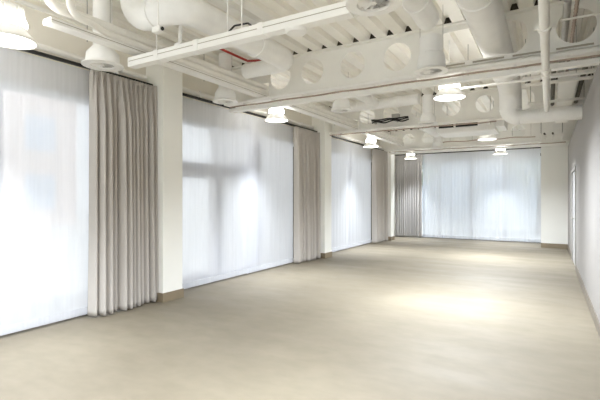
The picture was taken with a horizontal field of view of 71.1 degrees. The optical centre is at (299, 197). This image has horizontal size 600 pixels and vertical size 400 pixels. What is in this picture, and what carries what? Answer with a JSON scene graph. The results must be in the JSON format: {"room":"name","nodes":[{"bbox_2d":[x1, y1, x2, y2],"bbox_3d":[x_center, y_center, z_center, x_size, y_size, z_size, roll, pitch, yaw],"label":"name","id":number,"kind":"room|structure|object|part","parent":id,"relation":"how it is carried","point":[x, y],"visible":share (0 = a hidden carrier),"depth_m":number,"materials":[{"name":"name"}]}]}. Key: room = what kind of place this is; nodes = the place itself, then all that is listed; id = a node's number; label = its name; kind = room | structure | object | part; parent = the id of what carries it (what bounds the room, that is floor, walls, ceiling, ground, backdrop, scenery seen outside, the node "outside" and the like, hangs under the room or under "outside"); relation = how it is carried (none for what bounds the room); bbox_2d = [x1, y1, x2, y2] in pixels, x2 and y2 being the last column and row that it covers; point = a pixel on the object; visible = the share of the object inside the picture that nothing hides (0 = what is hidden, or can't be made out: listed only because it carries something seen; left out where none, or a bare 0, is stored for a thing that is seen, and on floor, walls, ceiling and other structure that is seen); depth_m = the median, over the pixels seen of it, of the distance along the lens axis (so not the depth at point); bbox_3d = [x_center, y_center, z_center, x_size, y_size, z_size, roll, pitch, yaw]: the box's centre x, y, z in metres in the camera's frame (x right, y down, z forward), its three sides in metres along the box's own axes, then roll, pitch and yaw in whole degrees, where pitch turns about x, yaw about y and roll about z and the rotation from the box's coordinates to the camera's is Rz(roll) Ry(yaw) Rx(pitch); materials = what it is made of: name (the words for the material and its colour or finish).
{"room":"empty office space","nodes":[
{"label":"empty office space","id":0,"kind":"room"},
{"bbox_2d":[0,0,395,235],"bbox_3d":[-1.187,-0.375,7.998,0.300,3.650,19.550,0,0,31],"label":"wall","id":1,"kind":"structure","parent":0,"point":[42,34],"depth_m":5.19,"materials":[{"name":"beige paint"}]},
{"bbox_2d":[10,0,92,30],"bbox_3d":[-1.092,-2.123,7.826,0.040,0.035,18.750,0,0,31],"label":"trim","id":2,"kind":"structure","parent":1,"relation":"attached to","point":[22,2],"depth_m":4.81,"materials":[{"name":"beige paint"}]},
{"bbox_2d":[12,49,152,85],"bbox_3d":[-3.282,-1.624,4.003,0.170,0.132,4.500,0,0,31],"label":"rail","id":3,"kind":"object","parent":1,"relation":"attached to","point":[35,52],"visible":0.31,"depth_m":4.84,"materials":[{"name":"black metal"}]},
{"bbox_2d":[0,47,88,335],"bbox_3d":[-2.824,-0.065,4.726,0.012,2.970,0.990,0,0,31],"label":"sheer curtain","id":4,"kind":"object","parent":3,"relation":"hanging from","point":[44,103],"visible":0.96,"depth_m":4.67,"materials":[{"name":"white fabric"}]},
{"bbox_2d":[87,69,158,316],"bbox_3d":[-2.235,-0.060,5.450,0.208,2.981,0.984,0,0,31],"label":"curtain","id":5,"kind":"object","parent":3,"relation":"hanging from","point":[123,256],"visible":1,"depth_m":5.35,"materials":[{"name":"grey fabric"}]},
{"bbox_2d":[35,42,146,79],"bbox_3d":[-3.297,-1.675,4.018,0.130,0.080,4.350,0,0,31],"label":"pipe","id":6,"kind":"object","parent":1,"relation":"attached to","point":[42,47],"visible":0.35,"depth_m":4.93,"materials":[{"name":"white metal"}]},
{"bbox_2d":[182,87,313,128],"bbox_3d":[-0.824,-1.675,8.190,0.130,0.080,4.350,0,0,31],"label":"pipe","id":7,"kind":"object","parent":1,"relation":"attached to","point":[196,93],"visible":0.52,"depth_m":7.04,"materials":[{"name":"white metal"}]},
{"bbox_2d":[182,93,316,131],"bbox_3d":[-0.796,-1.624,8.197,0.170,0.132,4.490,0,0,31],"label":"rail","id":8,"kind":"object","parent":1,"relation":"attached to","point":[192,96],"visible":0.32,"depth_m":7.13,"materials":[{"name":"black metal"}]},
{"bbox_2d":[182,97,247,288],"bbox_3d":[-1.431,-0.065,7.114,0.012,2.970,1.900,0,0,31],"label":"sheer curtain","id":9,"kind":"object","parent":8,"relation":"hanging from","point":[214,139],"visible":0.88,"depth_m":7.06,"materials":[{"name":"white fabric"}]},
{"bbox_2d":[248,115,292,272],"bbox_3d":[-0.562,-0.065,8.540,0.013,2.970,1.600,0,0,31],"label":"sheer curtain","id":10,"kind":"object","parent":8,"relation":"hanging from","point":[270,145],"visible":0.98,"depth_m":8.48,"materials":[{"name":"white fabric"}]},
{"bbox_2d":[293,126,320,262],"bbox_3d":[0.196,-0.060,9.582,0.177,2.981,1.054,0,0,31],"label":"curtain","id":11,"kind":"object","parent":8,"relation":"hanging from","point":[307,233],"visible":1,"depth_m":9.47,"materials":[{"name":"grey fabric"}]},
{"bbox_2d":[259,143,293,270],"bbox_3d":[-0.339,0.110,9.204,0.090,2.680,2.230,0,0,31],"label":"window","id":12,"kind":"structure","parent":1,"relation":"in","point":[293,143],"depth_m":9.54,"materials":[{"name":"grey metal"}]},
{"bbox_3d":[-0.339,0.115,9.204,0.016,2.550,2.110,0,0,31],"label":"pane","id":13,"kind":"part","parent":12,"relation":"part of","materials":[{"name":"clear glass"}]},
{"bbox_2d":[334,159,371,251],"bbox_3d":[1.581,0.110,12.443,0.090,2.680,4.420,0,0,31],"label":"window","id":14,"kind":"structure","parent":1,"relation":"in","point":[371,159],"depth_m":13.74,"materials":[{"name":"grey glass"}]},
{"bbox_3d":[2.007,0.115,13.161,0.016,2.550,2.630,0,0,31],"label":"pane","id":15,"kind":"part","parent":14,"relation":"part of","materials":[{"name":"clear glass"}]},
{"bbox_2d":[331,134,382,148],"bbox_3d":[1.675,-1.675,12.405,0.130,0.080,4.350,0,0,31],"label":"pipe","id":16,"kind":"object","parent":1,"relation":"attached to","point":[343,136],"visible":0.55,"depth_m":12.13,"materials":[{"name":"white metal"}]},
{"bbox_2d":[331,135,383,150],"bbox_3d":[1.687,-1.624,12.386,0.170,0.132,4.490,0,0,31],"label":"rail","id":17,"kind":"object","parent":1,"relation":"attached to","point":[333,136],"visible":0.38,"depth_m":11.87,"materials":[{"name":"black metal"}]},
{"bbox_2d":[331,138,348,251],"bbox_3d":[0.996,-0.065,11.209,0.011,2.970,1.660,0,0,31],"label":"sheer curtain","id":18,"kind":"object","parent":17,"relation":"hanging from","point":[339,149],"visible":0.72,"depth_m":11.34,"materials":[{"name":"white fabric"}]},
{"bbox_2d":[349,143,370,247],"bbox_3d":[1.819,-0.065,12.558,0.012,2.970,1.660,0,0,31],"label":"sheer curtain","id":19,"kind":"object","parent":17,"relation":"hanging from","point":[359,156],"visible":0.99,"depth_m":12.47,"materials":[{"name":"white fabric"}]},
{"bbox_2d":[371,148,387,242],"bbox_3d":[2.651,-0.060,13.701,0.200,2.981,1.244,0,0,31],"label":"curtain","id":20,"kind":"object","parent":17,"relation":"hanging from","point":[379,157],"visible":1,"depth_m":13.51,"materials":[{"name":"grey fabric"}]},
{"bbox_2d":[0,236,599,399],"bbox_3d":[1.437,1.510,6.443,6.500,0.120,19.550,0,0,31],"label":"floor","id":21,"kind":"structure","parent":0,"point":[401,318],"depth_m":4.38,"materials":[{"name":"plastic"}]},
{"bbox_2d":[146,39,183,302],"bbox_3d":[-1.951,-0.375,6.051,0.372,3.650,0.384,0,0,31],"label":"column","id":22,"kind":"structure","parent":21,"relation":"on","point":[168,81],"depth_m":5.91,"materials":[{"name":"paint"}]},
{"bbox_3d":[-1.951,1.387,6.051,0.372,0.125,0.384,0,0,31],"label":"skirting","id":23,"kind":"part","parent":22,"relation":"part of","materials":[{"name":"beige wood"}]},
{"bbox_2d":[312,105,331,257],"bbox_3d":[0.532,-0.375,10.240,0.372,3.650,0.384,0,0,31],"label":"column","id":24,"kind":"structure","parent":21,"relation":"on","point":[322,127],"depth_m":10.05,"materials":[{"name":"paint"}]},
{"bbox_3d":[0.532,1.387,10.240,0.372,0.125,0.384,0,0,31],"label":"skirting","id":25,"kind":"part","parent":24,"relation":"part of","materials":[{"name":"beige wood"}]},
{"bbox_2d":[385,151,394,239],"bbox_3d":[3.016,-0.375,14.429,0.372,3.650,0.384,0,0,31],"label":"column","id":26,"kind":"structure","parent":21,"relation":"on","point":[391,236],"depth_m":14.23,"materials":[{"name":"paint"}]},
{"bbox_2d":[34,0,597,138],"bbox_3d":[1.437,-2.280,6.443,6.500,0.160,19.550,0,0,31],"label":"ceiling","id":27,"kind":"structure","parent":0,"point":[463,45],"depth_m":5.75,"materials":[{"name":"paint"}]},
{"bbox_2d":[0,0,36,49],"bbox_3d":[-2.592,-1.795,3.746,0.424,0.810,0.424,0,0,31],"label":"pendant lamp","id":28,"kind":"object","parent":27,"relation":"hanging from","point":[14,34],"visible":1,"depth_m":3.68,"materials":[{"name":"white metal"}]},
{"bbox_2d":[0,33,35,47],"bbox_3d":[-2.592,-1.405,3.746,0.400,0.006,0.400,0,0,31],"label":"diffuser","id":29,"kind":"object","parent":28,"relation":"attached to","point":[7,40],"depth_m":3.77,"materials":[{"name":"white"}]},
{"bbox_2d":[81,0,123,71],"bbox_3d":[-2.179,-1.825,4.640,0.430,0.750,0.430,0,0,31],"label":"ceiling vent","id":30,"kind":"object","parent":27,"relation":"in","point":[98,57],"visible":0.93,"depth_m":4.55,"materials":[{"name":"white metal"}]},
{"bbox_2d":[152,0,163,33],"bbox_3d":[-1.322,-1.870,3.922,0.115,0.660,0.060,0,0,31],"label":"security camera","id":31,"kind":"object","parent":27,"relation":"hanging from","point":[158,29],"visible":1,"depth_m":3.92,"materials":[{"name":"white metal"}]},
{"bbox_3d":[-1.324,-1.895,3.924,0.015,0.610,0.015,0,0,8],"label":"mount rod","id":32,"kind":"part","parent":31,"relation":"part of","materials":[{"name":"white metal"}]},
{"bbox_2d":[174,25,182,44],"bbox_3d":[-1.248,-1.881,4.367,0.080,0.620,0.080,0,0,31],"label":"strut","id":33,"kind":"object","parent":27,"relation":"hanging from","point":[180,26],"visible":0.27,"depth_m":4.35,"materials":[{"name":"white metal"}]},
{"bbox_2d":[120,0,292,78],"bbox_3d":[-0.939,-1.934,5.063,0.982,0.472,2.257,0,0,31],"label":"duct","id":34,"kind":"object","parent":27,"relation":"hanging from","point":[200,15],"visible":0.91,"depth_m":4.26,"materials":[{"name":"white metal"}]},
{"bbox_2d":[43,0,402,145],"bbox_3d":[0.415,-1.875,8.560,0.165,0.650,10.850,0,0,31],"label":"cable tray","id":35,"kind":"object","parent":27,"relation":"hanging from","point":[51,22],"visible":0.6,"depth_m":5.20,"materials":[{"name":"white metal"}]},
{"bbox_2d":[44,0,402,141],"bbox_3d":[0.410,-1.962,8.536,0.102,0.437,10.897,0,0,31],"label":"pipe","id":36,"kind":"object","parent":27,"relation":"hanging from","point":[54,5],"visible":0.69,"depth_m":4.97,"materials":[{"name":"white metal"}]},
{"bbox_2d":[212,53,237,104],"bbox_3d":[-1.138,-1.825,6.394,0.380,0.750,0.380,0,0,31],"label":"ceiling vent","id":37,"kind":"object","parent":27,"relation":"in","point":[223,95],"visible":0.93,"depth_m":6.30,"materials":[{"name":"white metal"}]},
{"bbox_2d":[66,0,403,143],"bbox_3d":[0.531,-1.923,8.546,0.185,0.514,10.755,0,0,31],"label":"pipe","id":38,"kind":"object","parent":27,"relation":"hanging from","point":[76,15],"visible":0.91,"depth_m":5.22,"materials":[{"name":"white metal"}]},
{"bbox_2d":[219,49,261,61],"bbox_3d":[-0.903,-2.128,6.213,0.057,0.131,1.043,0,0,32],"label":"cable","id":39,"kind":"object","parent":27,"relation":"attached to","point":[224,50],"visible":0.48,"depth_m":6.23,"materials":[{"name":"grey"}]},
{"bbox_2d":[128,0,353,68],"bbox_3d":[-0.721,-1.818,4.020,2.660,0.764,0.160,0,0,31],"label":"light trunking","id":40,"kind":"object","parent":27,"relation":"hanging from","point":[336,12],"visible":0.94,"depth_m":3.83,"materials":[{"name":"white metal"}]},
{"bbox_3d":[-0.686,-1.865,3.981,0.011,0.670,0.011,0,0,8],"label":"hanger rod","id":41,"kind":"part","parent":40,"relation":"part of","materials":[{"name":"white metal"}]},
{"bbox_2d":[229,22,250,30],"bbox_3d":[-0.562,-1.601,3.972,0.350,0.095,0.018,0,0,31],"label":"cable","id":42,"kind":"object","parent":40,"relation":"on","point":[248,23],"visible":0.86,"depth_m":3.97,"materials":[{"name":"metal"}]},
{"bbox_2d":[285,25,306,36],"bbox_3d":[-0.035,-1.419,3.589,0.190,0.039,0.190,0,0,31],"label":"ceiling speaker","id":43,"kind":"object","parent":40,"relation":"attached to","point":[291,30],"visible":1,"depth_m":3.54,"materials":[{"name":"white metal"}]},
{"bbox_2d":[265,76,287,122],"bbox_3d":[-0.428,-1.795,7.612,0.424,0.810,0.424,0,0,31],"label":"pendant lamp","id":44,"kind":"object","parent":27,"relation":"hanging from","point":[276,115],"visible":0.75,"depth_m":7.51,"materials":[{"name":"white metal"}]},
{"bbox_2d":[266,119,286,121],"bbox_3d":[-0.428,-1.405,7.612,0.400,0.006,0.400,0,0,31],"label":"diffuser","id":45,"kind":"object","parent":44,"relation":"attached to","point":[267,120],"depth_m":7.65,"materials":[{"name":"white"}]},
{"bbox_2d":[331,92,351,112],"bbox_3d":[0.733,-1.865,7.413,0.380,0.670,0.380,0,0,31],"label":"ceiling vent","id":46,"kind":"object","parent":27,"relation":"in","point":[340,105],"visible":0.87,"depth_m":7.30,"materials":[{"name":"white metal"}]},
{"bbox_2d":[349,90,378,107],"bbox_3d":[1.184,-2.039,8.174,0.224,0.322,1.530,0,0,31],"label":"duct","id":47,"kind":"object","parent":27,"relation":"hanging from","point":[370,100],"visible":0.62,"depth_m":8.39,"materials":[{"name":"white metal"}]},
{"bbox_2d":[363,136,378,147],"bbox_3d":[1.954,-1.795,11.571,0.424,0.810,0.424,0,0,31],"label":"pendant lamp","id":48,"kind":"object","parent":27,"relation":"hanging from","point":[370,142],"visible":0.77,"depth_m":11.47,"materials":[{"name":"white metal"}]},
{"bbox_2d":[346,0,401,15],"bbox_3d":[0.546,-1.815,3.117,0.410,0.770,0.410,0,0,31],"label":"ceiling vent","id":49,"kind":"object","parent":27,"relation":"in","point":[358,7],"visible":1,"depth_m":3.17,"materials":[{"name":"white metal"}]},
{"bbox_2d":[346,93,419,112],"bbox_3d":[1.706,-2.039,8.928,1.630,0.322,0.244,0,0,31],"label":"duct","id":50,"kind":"object","parent":27,"relation":"hanging from","point":[411,99],"visible":0.91,"depth_m":8.72,"materials":[{"name":"white metal"}]},
{"bbox_2d":[217,0,599,107],"bbox_3d":[1.157,-1.921,5.824,5.950,0.703,0.170,0,0,31],"label":"beam","id":51,"kind":"structure","parent":27,"relation":"attached to","point":[373,50],"depth_m":5.80,"materials":[{"name":"metal"}]},
{"bbox_2d":[229,40,599,112],"bbox_3d":[1.249,-1.562,5.685,5.551,0.275,0.185,0,0,31],"label":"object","id":52,"kind":"structure","parent":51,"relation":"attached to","point":[592,61],"depth_m":5.20,"materials":[{"name":"white metal"}]},
{"bbox_2d":[455,0,581,124],"bbox_3d":[1.875,-1.687,3.467,1.230,0.837,8.878,0,0,31],"label":"duct","id":53,"kind":"object","parent":51,"relation":"attached to","point":[486,20],"visible":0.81,"depth_m":5.10,"materials":[{"name":"white metal"}]},
{"bbox_2d":[557,0,571,84],"bbox_3d":[3.707,-1.950,5.940,0.072,0.072,4.200,0,0,31],"label":"pipe","id":54,"kind":"object","parent":51,"relation":"attached to","point":[567,4],"visible":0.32,"depth_m":4.59,"materials":[{"name":"metal"}]},
{"bbox_2d":[566,0,579,71],"bbox_3d":[3.776,-1.939,5.899,0.042,0.042,4.203,0,0,31],"label":"cable","id":55,"kind":"object","parent":54,"relation":"attached to","point":[576,5],"visible":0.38,"depth_m":4.63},
{"bbox_2d":[404,134,416,158],"bbox_3d":[3.850,-1.775,14.632,0.424,0.850,0.424,0,0,31],"label":"pendant lamp","id":56,"kind":"object","parent":27,"relation":"hanging from","point":[408,156],"visible":0.69,"depth_m":14.54,"materials":[{"name":"white metal"}]},
{"bbox_2d":[402,0,438,29],"bbox_3d":[1.009,-2.017,3.930,0.282,0.367,1.615,0,0,31],"label":"duct","id":57,"kind":"object","parent":27,"relation":"hanging from","point":[424,13],"visible":0.99,"depth_m":4.27,"materials":[{"name":"white metal"}]},
{"bbox_2d":[412,114,438,136],"bbox_3d":[3.327,-2.009,11.397,0.264,0.382,3.200,0,0,31],"label":"duct","id":58,"kind":"object","parent":27,"relation":"hanging from","point":[432,130],"visible":0.38,"depth_m":11.81,"materials":[{"name":"white metal"}]},
{"bbox_2d":[418,87,437,124],"bbox_3d":[2.562,-1.840,8.421,0.380,0.720,0.380,0,0,31],"label":"duct","id":59,"kind":"object","parent":27,"relation":"in","point":[428,117],"visible":0.98,"depth_m":8.33,"materials":[{"name":"white metal"}]},
{"bbox_2d":[414,33,448,75],"bbox_3d":[1.518,-1.825,4.855,0.380,0.750,0.380,0,0,31],"label":"ceiling vent","id":60,"kind":"object","parent":27,"relation":"in","point":[431,61],"visible":1,"depth_m":4.74,"materials":[{"name":"white metal"}]},
{"bbox_2d":[431,135,443,147],"bbox_3d":[4.245,-1.865,12.945,0.380,0.670,0.380,0,0,31],"label":"ceiling vent","id":61,"kind":"object","parent":27,"relation":"in","point":[437,143],"visible":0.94,"depth_m":12.85,"materials":[{"name":"white metal"}]},
{"bbox_2d":[433,40,465,101],"bbox_3d":[2.089,-1.795,5.876,0.424,0.810,0.424,0,0,31],"label":"pendant lamp","id":62,"kind":"object","parent":27,"relation":"hanging from","point":[446,93],"visible":0.59,"depth_m":5.79,"materials":[{"name":"white metal"}]},
{"bbox_2d":[434,94,463,100],"bbox_3d":[2.089,-1.405,5.876,0.400,0.006,0.400,0,0,31],"label":"diffuser","id":63,"kind":"object","parent":62,"relation":"attached to","point":[438,97],"depth_m":5.89,"materials":[{"name":"white"}]},
{"bbox_2d":[329,73,593,133],"bbox_3d":[3.043,-1.921,9.007,5.950,0.703,0.170,0,0,31],"label":"beam","id":64,"kind":"structure","parent":27,"relation":"attached to","point":[468,110],"depth_m":8.75,"materials":[{"name":"metal"}]},
{"bbox_2d":[371,113,408,123],"bbox_3d":[2.044,-1.768,9.477,0.858,0.185,0.192,0,0,31],"label":"cable bundle","id":65,"kind":"object","parent":64,"relation":"attached to","point":[395,117],"visible":1,"depth_m":9.37,"materials":[{"name":"black metal"}]},
{"bbox_2d":[329,117,495,136],"bbox_3d":[2.340,-1.542,9.340,3.701,0.125,0.185,0,0,31],"label":"rail","id":66,"kind":"object","parent":64,"relation":"attached to","point":[454,122],"visible":1,"depth_m":9.18,"materials":[{"name":"white metal"}]},
{"bbox_2d":[550,71,555,105],"bbox_3d":[4.586,-1.770,7.628,0.062,0.064,4.600,0,0,31],"label":"pipe","id":67,"kind":"object","parent":64,"relation":"attached to","point":[552,72],"visible":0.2,"depth_m":6.83,"materials":[{"name":"grey metal"}]},
{"bbox_2d":[555,70,577,122],"bbox_3d":[4.923,-1.770,7.835,0.240,0.160,3.900,0,0,31],"label":"duct","id":68,"kind":"object","parent":64,"relation":"hanging from","point":[565,90],"visible":0.46,"depth_m":6.70,"materials":[{"name":"white metal"}]},
{"bbox_2d":[574,67,587,103],"bbox_3d":[4.904,-1.770,7.439,0.062,0.064,4.600,0,0,31],"label":"pipe","id":69,"kind":"object","parent":64,"relation":"attached to","point":[580,84],"visible":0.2,"depth_m":6.62,"materials":[{"name":"black metal"}]},
{"bbox_2d":[436,96,507,137],"bbox_3d":[3.874,-1.817,9.477,1.400,0.765,0.845,0,0,31],"label":"duct","id":70,"kind":"object","parent":27,"relation":"hanging from","point":[465,130],"visible":0.73,"depth_m":9.23,"materials":[{"name":"white metal"}]},
{"bbox_2d":[439,122,477,128],"bbox_3d":[3.470,-1.585,9.235,0.810,0.070,0.017,0,0,31],"label":"grille","id":71,"kind":"object","parent":70,"relation":"attached to","point":[466,126],"depth_m":9.19,"materials":[{"name":"black metal"}]},
{"bbox_3d":[3.798,-1.444,9.525,1.120,0.017,0.740,0,0,31],"label":"panel","id":72,"kind":"part","parent":70,"relation":"part of","materials":[{"name":"white metal"}]},
{"bbox_3d":[3.800,-1.580,9.529,1.220,0.260,0.830,0,0,31],"label":"casing","id":73,"kind":"part","parent":70,"relation":"part of","materials":[{"name":"white metal"}]},
{"bbox_3d":[4.397,-1.585,9.158,0.175,0.170,0.760,0,0,31],"label":"panel","id":74,"kind":"part","parent":70,"relation":"part of","materials":[{"name":"white metal"}]},
{"bbox_2d":[380,120,577,150],"bbox_3d":[5.287,-1.921,12.792,5.950,0.703,0.170,0,0,31],"label":"beam","id":75,"kind":"structure","parent":27,"relation":"attached to","point":[531,129],"depth_m":12.35,"materials":[{"name":"paint"}]},
{"bbox_2d":[388,139,565,154],"bbox_3d":[5.143,-1.515,12.793,5.001,0.180,0.185,0,0,31],"label":"rail","id":76,"kind":"object","parent":75,"relation":"attached to","point":[415,150],"visible":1,"depth_m":12.53,"materials":[{"name":"white metal"}]},
{"bbox_2d":[423,128,539,150],"bbox_3d":[5.885,-1.909,13.891,3.583,0.583,0.220,0,0,31],"label":"insulated pipe","id":77,"kind":"object","parent":27,"relation":"hanging from","point":[512,128],"visible":0.16,"depth_m":13.81,"materials":[{"name":"white metal"}]},
{"bbox_2d":[478,135,496,140],"bbox_3d":[4.498,-1.795,10.098,0.424,0.810,0.424,0,0,31],"label":"pendant lamp","id":78,"kind":"object","parent":27,"relation":"hanging from","point":[482,137],"visible":0.44,"depth_m":9.98,"materials":[{"name":"white metal"}]},
{"bbox_2d":[443,136,534,142],"bbox_3d":[5.050,-1.872,11.363,2.302,0.656,0.028,0,0,31],"label":"pipe","id":79,"kind":"object","parent":27,"relation":"hanging from","point":[531,136],"visible":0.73,"depth_m":11.21,"materials":[{"name":"white metal"}]},
{"bbox_2d":[493,131,507,154],"bbox_3d":[6.293,-1.780,13.184,0.424,0.840,0.424,0,0,31],"label":"pendant lamp","id":80,"kind":"object","parent":27,"relation":"hanging from","point":[498,151],"visible":0.62,"depth_m":13.09,"materials":[{"name":"white metal"}]},
{"bbox_2d":[459,25,595,89],"bbox_3d":[3.196,-1.881,5.568,2.080,0.638,0.036,0,0,31],"label":"pipe","id":81,"kind":"object","parent":27,"relation":"hanging from","point":[592,71],"visible":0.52,"depth_m":5.62,"materials":[{"name":"white metal"}]},
{"bbox_2d":[534,0,554,111],"bbox_3d":[2.227,-1.750,3.816,0.140,0.900,6.436,0,0,31],"label":"pipe","id":82,"kind":"object","parent":27,"relation":"hanging from","point":[545,25],"visible":1,"depth_m":3.63,"materials":[{"name":"white metal"}]},
{"bbox_2d":[540,123,563,141],"bbox_3d":[6.604,-1.875,11.023,0.504,0.650,1.300,0,0,31],"label":"ladder","id":83,"kind":"object","parent":27,"relation":"hanging from","point":[559,136],"visible":0.93,"depth_m":10.99,"materials":[{"name":"white metal"}]},
{"bbox_2d":[528,74,585,104],"bbox_3d":[4.554,-1.915,7.065,1.270,0.570,0.040,0,0,31],"label":"support bar","id":84,"kind":"object","parent":27,"relation":"hanging from","point":[576,98],"visible":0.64,"depth_m":7.16,"materials":[{"name":"grey paint"}]},
{"bbox_2d":[524,66,593,86],"bbox_3d":[3.841,-1.915,5.861,1.270,0.570,0.040,0,0,31],"label":"support bar","id":85,"kind":"object","parent":27,"relation":"hanging from","point":[591,76],"visible":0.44,"depth_m":5.92,"materials":[{"name":"grey paint"}]},
{"bbox_2d":[522,28,596,78],"bbox_3d":[3.647,-1.915,5.534,1.270,0.570,0.040,0,0,31],"label":"support bar","id":86,"kind":"object","parent":27,"relation":"hanging from","point":[593,68],"visible":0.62,"depth_m":5.59,"materials":[{"name":"grey paint"}]},
{"bbox_2d":[398,130,540,161],"bbox_3d":[5.791,-0.375,14.818,4.750,3.650,0.300,0,0,31],"label":"wall","id":87,"kind":"structure","parent":0,"point":[427,140],"depth_m":14.86,"materials":[{"name":"beige paint"}]},
{"bbox_2d":[395,147,540,155],"bbox_3d":[5.640,-1.589,14.553,4.720,0.062,0.310,0,0,31],"label":"rail","id":88,"kind":"object","parent":87,"relation":"attached to","point":[530,147],"visible":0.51,"depth_m":14.26,"materials":[{"name":"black metal"}]},
{"bbox_2d":[395,154,422,236],"bbox_3d":[3.951,-0.060,15.293,1.000,2.980,0.153,0,0,31],"label":"curtain","id":89,"kind":"object","parent":88,"relation":"hanging from","point":[408,171],"visible":0.96,"depth_m":15.29,"materials":[{"name":"grey fabric"}]},
{"bbox_2d":[423,153,450,237],"bbox_3d":[4.847,-0.065,14.892,0.990,2.970,0.016,0,0,31],"label":"sheer curtain","id":90,"kind":"object","parent":88,"relation":"hanging from","point":[436,167],"visible":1,"depth_m":14.88,"materials":[{"name":"white fabric"}]},
{"bbox_2d":[451,152,469,238],"bbox_3d":[5.548,-0.065,14.507,0.690,2.970,0.014,0,0,31],"label":"sheer curtain","id":91,"kind":"object","parent":88,"relation":"hanging from","point":[460,162],"visible":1,"depth_m":14.51,"materials":[{"name":"white fabric"}]},
{"bbox_2d":[470,151,504,240],"bbox_3d":[6.257,-0.065,14.056,1.070,2.970,0.017,0,0,31],"label":"sheer curtain","id":92,"kind":"object","parent":88,"relation":"hanging from","point":[487,170],"visible":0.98,"depth_m":14.05,"materials":[{"name":"white fabric"}]},
{"bbox_2d":[505,149,540,241],"bbox_3d":[7.156,-0.065,13.552,1.070,2.970,0.016,0,0,31],"label":"sheer curtain","id":93,"kind":"object","parent":88,"relation":"hanging from","point":[523,166],"visible":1,"depth_m":13.53,"materials":[{"name":"white fabric"}]},
{"bbox_2d":[541,141,569,243],"bbox_3d":[7.968,-0.375,12.656,1.200,3.650,1.800,0,0,31],"label":"wall","id":94,"kind":"structure","parent":0,"point":[554,159],"depth_m":12.02,"materials":[{"name":"beige paint"}]},
{"bbox_2d":[541,243,566,248],"bbox_3d":[7.274,1.385,12.013,0.662,0.130,0.014,0,0,31],"label":"baseboard","id":95,"kind":"structure","parent":94,"relation":"attached to","point":[543,245],"depth_m":12.02,"materials":[{"name":"beige wood"}]},
{"bbox_2d":[568,63,599,321],"bbox_3d":[3.915,-0.375,4.974,0.738,3.650,18.950,0,0,31],"label":"wall","id":96,"kind":"structure","parent":0,"point":[584,144],"depth_m":5.71,"materials":[{"name":"white paint"}]},
{"bbox_2d":[571,166,575,264],"bbox_3d":[5.933,0.410,9.038,0.174,2.080,1.620,0,0,31],"label":"door","id":97,"kind":"structure","parent":96,"relation":"in","point":[574,168],"depth_m":8.95,"materials":[{"name":"grey paint"}]},
{"bbox_2d":[560,12,599,21],"bbox_3d":[3.129,-1.880,4.248,0.850,0.024,0.023,0,0,31],"label":"conduit","id":98,"kind":"object","parent":96,"relation":"attached to","point":[598,13],"visible":1,"depth_m":4.37,"materials":[{"name":"white metal"}]},
{"bbox_2d":[567,244,599,337],"bbox_3d":[3.158,1.385,4.435,0.014,0.130,17.250,0,0,31],"label":"baseboard","id":99,"kind":"structure","parent":96,"relation":"attached to","point":[589,303],"depth_m":5.54,"materials":[{"name":"beige wood"}]},
{"label":"outside","id":100,"kind":"structure","parent":0,"visible":0},
{"bbox_3d":[-0.953,1.675,18.003,100.000,0.150,110.000,0,0,31],"label":"pavement","id":101,"kind":"object","parent":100,"visible":0},
{"bbox_2d":[422,165,422,222],"bbox_3d":[11.755,-1.075,29.633,22.000,5.350,9.030,0,0,31],"label":"building","id":102,"kind":"structure","parent":101,"relation":"on","point":[422,165],"depth_m":26.73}
]}

